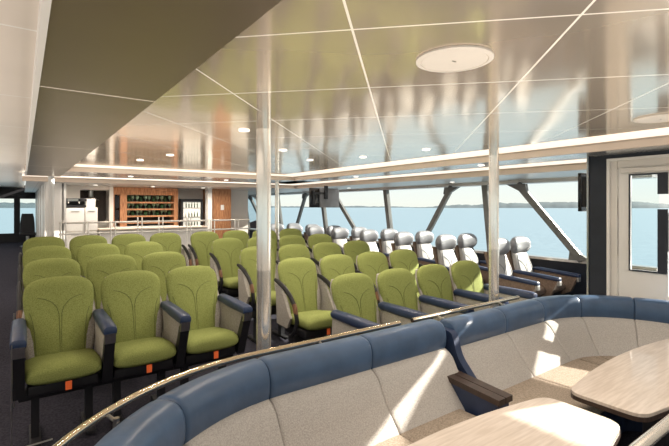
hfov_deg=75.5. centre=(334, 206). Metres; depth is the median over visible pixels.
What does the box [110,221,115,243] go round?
post
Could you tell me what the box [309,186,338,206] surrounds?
screen
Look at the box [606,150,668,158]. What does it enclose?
trim
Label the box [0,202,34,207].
shore
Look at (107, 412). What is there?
handrail
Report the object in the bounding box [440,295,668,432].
curved sofa
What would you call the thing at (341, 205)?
trim
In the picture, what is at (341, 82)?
ceiling
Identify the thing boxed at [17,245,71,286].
passenger seat
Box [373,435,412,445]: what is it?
seat cushion
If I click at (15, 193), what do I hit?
wall
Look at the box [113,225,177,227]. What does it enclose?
countertop
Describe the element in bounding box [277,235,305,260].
passenger seat
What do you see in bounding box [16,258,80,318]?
passenger seat
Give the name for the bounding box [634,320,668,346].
cushion
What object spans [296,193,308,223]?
trim
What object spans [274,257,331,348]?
passenger seat
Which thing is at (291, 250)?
passenger seat
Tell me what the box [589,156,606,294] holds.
column
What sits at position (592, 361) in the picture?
seat cushion
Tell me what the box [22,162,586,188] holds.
trim
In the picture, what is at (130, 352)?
seat cushion
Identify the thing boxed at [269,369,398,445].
cushion
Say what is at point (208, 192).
trim
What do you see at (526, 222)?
sea
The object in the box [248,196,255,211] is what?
trim
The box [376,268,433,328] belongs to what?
passenger seat
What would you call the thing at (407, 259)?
passenger seat
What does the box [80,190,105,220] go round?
wall
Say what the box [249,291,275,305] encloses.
seat cushion
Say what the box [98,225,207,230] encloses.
countertop
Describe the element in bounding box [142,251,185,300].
passenger seat
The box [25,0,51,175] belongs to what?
trim
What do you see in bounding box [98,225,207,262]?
counter
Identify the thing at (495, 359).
cushion
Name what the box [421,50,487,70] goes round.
grille
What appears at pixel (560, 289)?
seat cushion
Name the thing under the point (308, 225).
seat
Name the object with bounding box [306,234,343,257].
passenger seat
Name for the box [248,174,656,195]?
wall
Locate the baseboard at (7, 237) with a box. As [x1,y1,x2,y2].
[0,233,34,242]
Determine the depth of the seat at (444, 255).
7.20 m
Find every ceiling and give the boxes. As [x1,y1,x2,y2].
[0,0,38,187]
[24,0,668,183]
[25,170,586,194]
[77,0,668,174]
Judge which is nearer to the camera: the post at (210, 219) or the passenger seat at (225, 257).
the passenger seat at (225, 257)
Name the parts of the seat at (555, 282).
backrest, panel, armrest, panel, armrest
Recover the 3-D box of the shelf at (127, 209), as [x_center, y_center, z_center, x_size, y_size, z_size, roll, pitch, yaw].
[-4.321,0.054,10.073,1.018,0.035,0.350,0,0,-36]
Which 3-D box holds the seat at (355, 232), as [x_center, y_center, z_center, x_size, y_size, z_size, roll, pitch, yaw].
[0.765,1.101,9.786,0.662,1.278,0.908,0,0,-36]
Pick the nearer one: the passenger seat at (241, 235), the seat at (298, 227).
the passenger seat at (241, 235)
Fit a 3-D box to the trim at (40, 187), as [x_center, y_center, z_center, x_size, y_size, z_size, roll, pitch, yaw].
[-6.425,0.440,9.441,0.014,2.000,0.030,0,0,-36]
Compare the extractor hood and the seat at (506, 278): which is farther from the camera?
the extractor hood
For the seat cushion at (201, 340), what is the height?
0.160 m
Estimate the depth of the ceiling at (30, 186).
8.56 m
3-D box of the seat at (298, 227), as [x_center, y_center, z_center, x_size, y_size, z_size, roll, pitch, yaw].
[-0.889,1.101,11.058,0.605,1.278,0.914,0,0,-36]
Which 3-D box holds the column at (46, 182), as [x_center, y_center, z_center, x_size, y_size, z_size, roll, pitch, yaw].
[-5.083,0.415,7.678,0.120,2.011,0.120,0,0,-36]
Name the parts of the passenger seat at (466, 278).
backrest, panel, armrest, panel, armrest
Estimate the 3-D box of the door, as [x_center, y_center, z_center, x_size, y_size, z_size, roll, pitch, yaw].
[3.232,0.675,3.726,0.115,2.130,1.410,0,0,-36]
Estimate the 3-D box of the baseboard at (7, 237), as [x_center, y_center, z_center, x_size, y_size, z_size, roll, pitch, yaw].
[-9.475,1.015,13.103,14.000,0.450,0.060,0,0,-36]
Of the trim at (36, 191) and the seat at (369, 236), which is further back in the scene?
the trim at (36, 191)
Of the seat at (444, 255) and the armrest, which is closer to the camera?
the armrest
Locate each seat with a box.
[9,276,102,445]
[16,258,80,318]
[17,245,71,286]
[18,236,64,268]
[69,235,106,260]
[76,243,119,277]
[82,254,136,371]
[93,270,175,422]
[111,234,145,254]
[124,241,162,269]
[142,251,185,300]
[150,232,191,265]
[160,266,252,385]
[188,231,218,266]
[209,238,243,296]
[222,230,248,299]
[237,246,287,341]
[247,237,277,268]
[252,230,278,255]
[271,223,283,232]
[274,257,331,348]
[276,244,309,332]
[277,228,307,247]
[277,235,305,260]
[287,225,302,232]
[304,224,318,239]
[305,226,323,244]
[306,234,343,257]
[310,242,341,279]
[317,254,379,312]
[326,225,339,236]
[330,273,380,340]
[331,227,348,252]
[343,240,369,269]
[349,227,379,251]
[355,251,388,304]
[359,229,389,265]
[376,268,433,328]
[378,229,396,262]
[389,249,423,302]
[391,232,419,267]
[413,231,435,264]
[415,264,473,320]
[432,234,483,295]
[449,260,536,311]
[455,233,488,284]
[484,238,545,296]
[507,236,580,296]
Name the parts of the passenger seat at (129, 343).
panel, armrest, backrest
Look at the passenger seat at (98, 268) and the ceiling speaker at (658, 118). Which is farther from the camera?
the passenger seat at (98, 268)
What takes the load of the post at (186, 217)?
on the floor
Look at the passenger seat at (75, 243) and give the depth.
6.17 m
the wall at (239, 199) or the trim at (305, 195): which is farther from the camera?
the trim at (305, 195)
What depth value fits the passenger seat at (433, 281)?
4.51 m
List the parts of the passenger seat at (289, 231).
backrest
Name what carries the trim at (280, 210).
attached to the wall at (580, 288)
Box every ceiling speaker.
[416,45,493,72]
[633,113,668,122]
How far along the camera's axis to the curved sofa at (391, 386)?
2.31 m
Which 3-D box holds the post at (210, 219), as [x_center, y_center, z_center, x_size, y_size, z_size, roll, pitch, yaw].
[-2.369,0.857,8.406,0.094,1.234,0.024,0,0,-36]
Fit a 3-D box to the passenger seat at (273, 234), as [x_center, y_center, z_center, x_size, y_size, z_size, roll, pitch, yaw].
[-1.140,0.968,7.684,0.559,1.119,0.691,0,0,-36]
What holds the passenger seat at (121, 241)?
on the floor
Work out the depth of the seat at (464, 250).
7.53 m
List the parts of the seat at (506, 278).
backrest, panel, armrest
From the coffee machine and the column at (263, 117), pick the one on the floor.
the column at (263, 117)
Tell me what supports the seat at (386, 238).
on the floor
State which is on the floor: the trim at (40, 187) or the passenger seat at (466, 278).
the passenger seat at (466, 278)
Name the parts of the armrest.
panel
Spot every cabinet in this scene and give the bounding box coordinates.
[66,208,84,248]
[85,207,97,234]
[113,187,177,227]
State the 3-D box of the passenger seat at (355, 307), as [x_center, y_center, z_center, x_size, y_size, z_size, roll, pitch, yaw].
[0.326,1.180,3.751,0.583,1.119,0.783,0,0,-36]
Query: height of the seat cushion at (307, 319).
0.160 m
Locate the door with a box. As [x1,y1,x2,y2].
[618,165,668,300]
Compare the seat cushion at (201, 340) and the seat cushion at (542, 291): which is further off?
the seat cushion at (542, 291)
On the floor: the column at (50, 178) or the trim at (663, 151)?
the column at (50, 178)
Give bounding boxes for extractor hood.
[86,190,97,199]
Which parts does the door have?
glazing frame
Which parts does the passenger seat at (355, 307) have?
panel, backrest, armrest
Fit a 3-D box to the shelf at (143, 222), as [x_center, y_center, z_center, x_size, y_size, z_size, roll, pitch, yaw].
[-4.321,0.360,10.073,1.018,0.035,0.350,0,0,-36]
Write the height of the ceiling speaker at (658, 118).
0.012 m
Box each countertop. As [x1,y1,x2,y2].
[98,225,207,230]
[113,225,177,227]
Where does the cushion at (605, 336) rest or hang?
on the curved sofa at (539, 347)
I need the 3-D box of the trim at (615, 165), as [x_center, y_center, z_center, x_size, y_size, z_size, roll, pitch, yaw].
[3.259,0.625,3.770,0.080,2.230,1.590,0,0,-36]
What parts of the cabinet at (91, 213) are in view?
drawer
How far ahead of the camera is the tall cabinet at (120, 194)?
9.99 m
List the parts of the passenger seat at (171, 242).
backrest, panel, armrest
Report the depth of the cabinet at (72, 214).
8.38 m
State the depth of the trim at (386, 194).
9.89 m
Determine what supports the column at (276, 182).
on the floor
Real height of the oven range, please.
1.050 m
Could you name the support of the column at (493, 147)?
on the floor
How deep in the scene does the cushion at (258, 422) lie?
2.04 m
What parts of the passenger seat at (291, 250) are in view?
backrest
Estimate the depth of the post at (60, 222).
6.97 m
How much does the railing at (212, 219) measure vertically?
1.144 m
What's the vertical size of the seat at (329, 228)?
1.278 m
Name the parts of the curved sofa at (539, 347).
panel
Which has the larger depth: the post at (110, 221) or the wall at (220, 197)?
the wall at (220, 197)
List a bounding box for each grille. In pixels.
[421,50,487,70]
[637,116,668,122]
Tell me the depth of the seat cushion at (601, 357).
3.66 m
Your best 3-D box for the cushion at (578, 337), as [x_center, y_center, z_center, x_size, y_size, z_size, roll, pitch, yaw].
[2.059,1.152,3.812,0.491,0.315,0.386,0,0,-21]
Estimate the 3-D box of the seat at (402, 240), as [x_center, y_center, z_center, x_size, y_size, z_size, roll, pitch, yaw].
[1.455,1.101,7.816,0.605,1.278,0.914,0,0,-36]
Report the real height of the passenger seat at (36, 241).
1.119 m
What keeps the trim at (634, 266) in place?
attached to the wall at (580, 288)
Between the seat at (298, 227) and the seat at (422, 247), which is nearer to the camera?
the seat at (422, 247)
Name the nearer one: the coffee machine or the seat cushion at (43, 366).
the seat cushion at (43, 366)
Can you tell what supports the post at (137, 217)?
on the floor
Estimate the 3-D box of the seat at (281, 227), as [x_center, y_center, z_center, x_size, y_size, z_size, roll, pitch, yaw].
[-1.475,1.101,11.868,0.605,1.278,0.914,0,0,-36]
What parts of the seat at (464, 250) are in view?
backrest, armrest, panel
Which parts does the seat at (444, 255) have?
backrest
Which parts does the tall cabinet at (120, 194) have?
panel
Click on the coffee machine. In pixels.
(70, 202)
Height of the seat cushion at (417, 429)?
0.134 m
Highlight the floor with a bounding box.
[0,242,642,445]
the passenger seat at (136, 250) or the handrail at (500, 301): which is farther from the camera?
the passenger seat at (136, 250)
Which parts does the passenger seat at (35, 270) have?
armrest, backrest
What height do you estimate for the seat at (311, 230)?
1.278 m
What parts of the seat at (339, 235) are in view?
backrest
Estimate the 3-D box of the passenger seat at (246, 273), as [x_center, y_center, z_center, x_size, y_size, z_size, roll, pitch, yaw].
[-0.863,1.074,5.416,0.559,1.119,0.691,0,0,-36]
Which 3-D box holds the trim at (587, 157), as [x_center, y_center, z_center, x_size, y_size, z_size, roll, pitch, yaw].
[2.690,0.609,4.547,0.112,2.262,0.018,0,0,-36]
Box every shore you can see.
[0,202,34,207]
[271,206,416,207]
[417,202,668,207]
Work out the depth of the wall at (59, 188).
7.96 m
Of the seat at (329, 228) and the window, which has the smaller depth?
the seat at (329, 228)
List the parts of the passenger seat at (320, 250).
armrest, panel, backrest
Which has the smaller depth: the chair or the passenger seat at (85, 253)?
the passenger seat at (85, 253)
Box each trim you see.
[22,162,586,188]
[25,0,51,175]
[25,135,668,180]
[36,191,36,236]
[38,189,38,236]
[40,187,40,236]
[43,184,43,236]
[66,185,112,227]
[205,188,211,230]
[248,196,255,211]
[248,229,656,270]
[279,195,282,224]
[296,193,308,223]
[321,207,327,233]
[339,199,355,228]
[383,190,392,228]
[426,186,459,231]
[481,185,488,251]
[506,182,586,262]
[587,157,588,294]
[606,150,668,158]
[611,157,668,295]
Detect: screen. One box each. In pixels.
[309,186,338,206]
[578,173,586,210]
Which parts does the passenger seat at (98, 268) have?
backrest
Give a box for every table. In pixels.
[408,398,620,445]
[571,339,668,445]
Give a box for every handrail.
[52,321,400,445]
[411,295,519,322]
[629,414,668,445]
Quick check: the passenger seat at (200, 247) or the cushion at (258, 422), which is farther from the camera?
the passenger seat at (200, 247)
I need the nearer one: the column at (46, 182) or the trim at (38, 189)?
the column at (46, 182)
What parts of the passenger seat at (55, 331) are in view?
armrest, aisle rail, backrest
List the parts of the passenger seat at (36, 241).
armrest, backrest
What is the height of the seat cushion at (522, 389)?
0.134 m
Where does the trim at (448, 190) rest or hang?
attached to the wall at (580, 288)
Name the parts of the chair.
seat, backrest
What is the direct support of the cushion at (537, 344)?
on the curved sofa at (539, 347)
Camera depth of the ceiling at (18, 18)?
2.05 m
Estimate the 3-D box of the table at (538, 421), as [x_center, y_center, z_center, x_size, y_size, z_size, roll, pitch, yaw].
[0.561,1.370,1.665,1.646,0.740,0.550,0,0,-36]
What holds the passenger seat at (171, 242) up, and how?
on the floor
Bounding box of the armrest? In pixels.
[447,370,512,415]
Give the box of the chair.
[19,214,35,246]
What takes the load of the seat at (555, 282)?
on the floor
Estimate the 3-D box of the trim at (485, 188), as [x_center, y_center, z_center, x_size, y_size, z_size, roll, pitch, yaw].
[2.785,0.223,7.814,0.270,1.225,0.110,0,0,-36]
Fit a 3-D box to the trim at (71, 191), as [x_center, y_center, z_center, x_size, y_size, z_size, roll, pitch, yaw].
[-5.335,0.490,9.316,0.951,1.900,0.450,0,0,-36]
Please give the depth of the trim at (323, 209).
12.03 m
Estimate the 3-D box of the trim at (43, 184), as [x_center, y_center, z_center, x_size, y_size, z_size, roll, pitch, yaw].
[-5.546,0.440,8.225,0.014,2.000,0.030,0,0,-36]
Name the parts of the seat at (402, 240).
backrest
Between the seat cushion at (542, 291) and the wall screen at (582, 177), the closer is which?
the wall screen at (582, 177)
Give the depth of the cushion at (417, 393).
2.67 m
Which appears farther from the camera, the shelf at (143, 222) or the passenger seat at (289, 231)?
the shelf at (143, 222)
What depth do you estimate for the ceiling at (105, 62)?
1.60 m
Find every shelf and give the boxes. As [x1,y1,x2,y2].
[127,202,173,203]
[127,209,173,209]
[127,215,173,216]
[127,222,173,223]
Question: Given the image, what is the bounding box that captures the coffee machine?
[66,198,86,207]
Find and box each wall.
[0,185,34,232]
[35,182,65,242]
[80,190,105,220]
[93,189,247,232]
[203,189,230,238]
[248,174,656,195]
[248,230,656,294]
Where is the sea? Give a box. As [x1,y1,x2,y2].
[0,208,668,272]
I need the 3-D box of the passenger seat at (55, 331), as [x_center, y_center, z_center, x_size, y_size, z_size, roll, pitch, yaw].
[-2.140,1.150,3.346,0.593,1.164,1.036,0,0,-36]
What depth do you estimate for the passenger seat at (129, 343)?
3.63 m
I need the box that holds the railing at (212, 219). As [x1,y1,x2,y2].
[59,219,249,234]
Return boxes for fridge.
[179,199,202,225]
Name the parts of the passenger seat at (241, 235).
backrest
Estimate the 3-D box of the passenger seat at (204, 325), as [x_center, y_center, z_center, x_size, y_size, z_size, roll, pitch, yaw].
[-1.189,1.127,3.890,0.626,1.119,0.783,0,0,-36]
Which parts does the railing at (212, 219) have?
rail, handrail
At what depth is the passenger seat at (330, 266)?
5.00 m
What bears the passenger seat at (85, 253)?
on the floor
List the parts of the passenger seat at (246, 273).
panel, armrest, backrest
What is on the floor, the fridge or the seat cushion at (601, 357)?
the fridge
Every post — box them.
[60,222,66,247]
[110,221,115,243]
[137,217,142,235]
[158,217,163,232]
[186,217,190,257]
[210,219,214,231]
[234,219,238,229]
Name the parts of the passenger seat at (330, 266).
armrest, panel, backrest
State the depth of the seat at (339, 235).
9.66 m
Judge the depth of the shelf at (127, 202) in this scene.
10.02 m
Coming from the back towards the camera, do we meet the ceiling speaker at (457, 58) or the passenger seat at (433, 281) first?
the passenger seat at (433, 281)
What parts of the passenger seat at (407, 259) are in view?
backrest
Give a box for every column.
[46,182,47,235]
[48,176,53,236]
[256,110,270,358]
[275,181,278,243]
[489,143,498,307]
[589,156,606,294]
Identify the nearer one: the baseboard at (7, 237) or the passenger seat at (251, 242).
the passenger seat at (251, 242)
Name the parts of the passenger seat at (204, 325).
panel, armrest, backrest, panel, armrest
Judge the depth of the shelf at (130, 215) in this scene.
9.94 m
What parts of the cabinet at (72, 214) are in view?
drawer, drawer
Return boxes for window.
[248,196,255,228]
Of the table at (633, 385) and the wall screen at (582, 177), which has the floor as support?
the table at (633, 385)
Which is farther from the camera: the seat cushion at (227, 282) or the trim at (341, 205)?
the trim at (341, 205)
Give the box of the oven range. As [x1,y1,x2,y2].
[98,223,107,227]
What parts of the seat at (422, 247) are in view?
backrest, panel, armrest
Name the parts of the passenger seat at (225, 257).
panel, armrest, backrest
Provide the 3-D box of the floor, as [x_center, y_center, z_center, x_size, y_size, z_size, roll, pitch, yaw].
[-3.897,1.392,5.389,14.000,0.695,19.300,0,0,-36]
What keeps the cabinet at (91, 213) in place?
on the floor
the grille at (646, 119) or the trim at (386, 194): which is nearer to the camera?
the grille at (646, 119)
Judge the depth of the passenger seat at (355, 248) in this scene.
6.51 m
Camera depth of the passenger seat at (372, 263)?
5.37 m
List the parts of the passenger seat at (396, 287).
panel, backrest, armrest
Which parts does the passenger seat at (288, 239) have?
backrest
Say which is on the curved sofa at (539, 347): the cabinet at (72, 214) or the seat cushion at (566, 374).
the seat cushion at (566, 374)
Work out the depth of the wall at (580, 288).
6.80 m
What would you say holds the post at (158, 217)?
on the floor
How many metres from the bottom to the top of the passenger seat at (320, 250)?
1.119 m
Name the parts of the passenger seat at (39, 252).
armrest, backrest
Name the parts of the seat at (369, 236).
backrest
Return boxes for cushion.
[25,348,101,384]
[113,337,175,367]
[183,399,283,445]
[186,327,238,353]
[219,277,237,288]
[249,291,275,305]
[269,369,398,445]
[291,310,331,329]
[371,348,464,433]
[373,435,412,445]
[399,409,475,442]
[461,333,532,389]
[503,377,596,413]
[505,322,570,376]
[535,286,545,295]
[535,361,603,413]
[544,317,598,360]
[554,283,565,292]
[572,356,607,366]
[581,317,637,355]
[600,356,615,359]
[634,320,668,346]
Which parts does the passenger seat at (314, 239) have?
backrest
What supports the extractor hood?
hanging from the ceiling at (30, 186)
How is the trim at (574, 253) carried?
attached to the wall at (580, 288)
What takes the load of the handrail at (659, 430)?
on the floor
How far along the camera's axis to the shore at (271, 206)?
4205.19 m
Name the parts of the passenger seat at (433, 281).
backrest, panel, armrest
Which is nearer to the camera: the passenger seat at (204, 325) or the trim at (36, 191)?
the passenger seat at (204, 325)
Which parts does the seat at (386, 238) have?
backrest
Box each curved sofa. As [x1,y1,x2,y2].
[95,319,475,445]
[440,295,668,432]
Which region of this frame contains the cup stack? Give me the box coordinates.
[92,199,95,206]

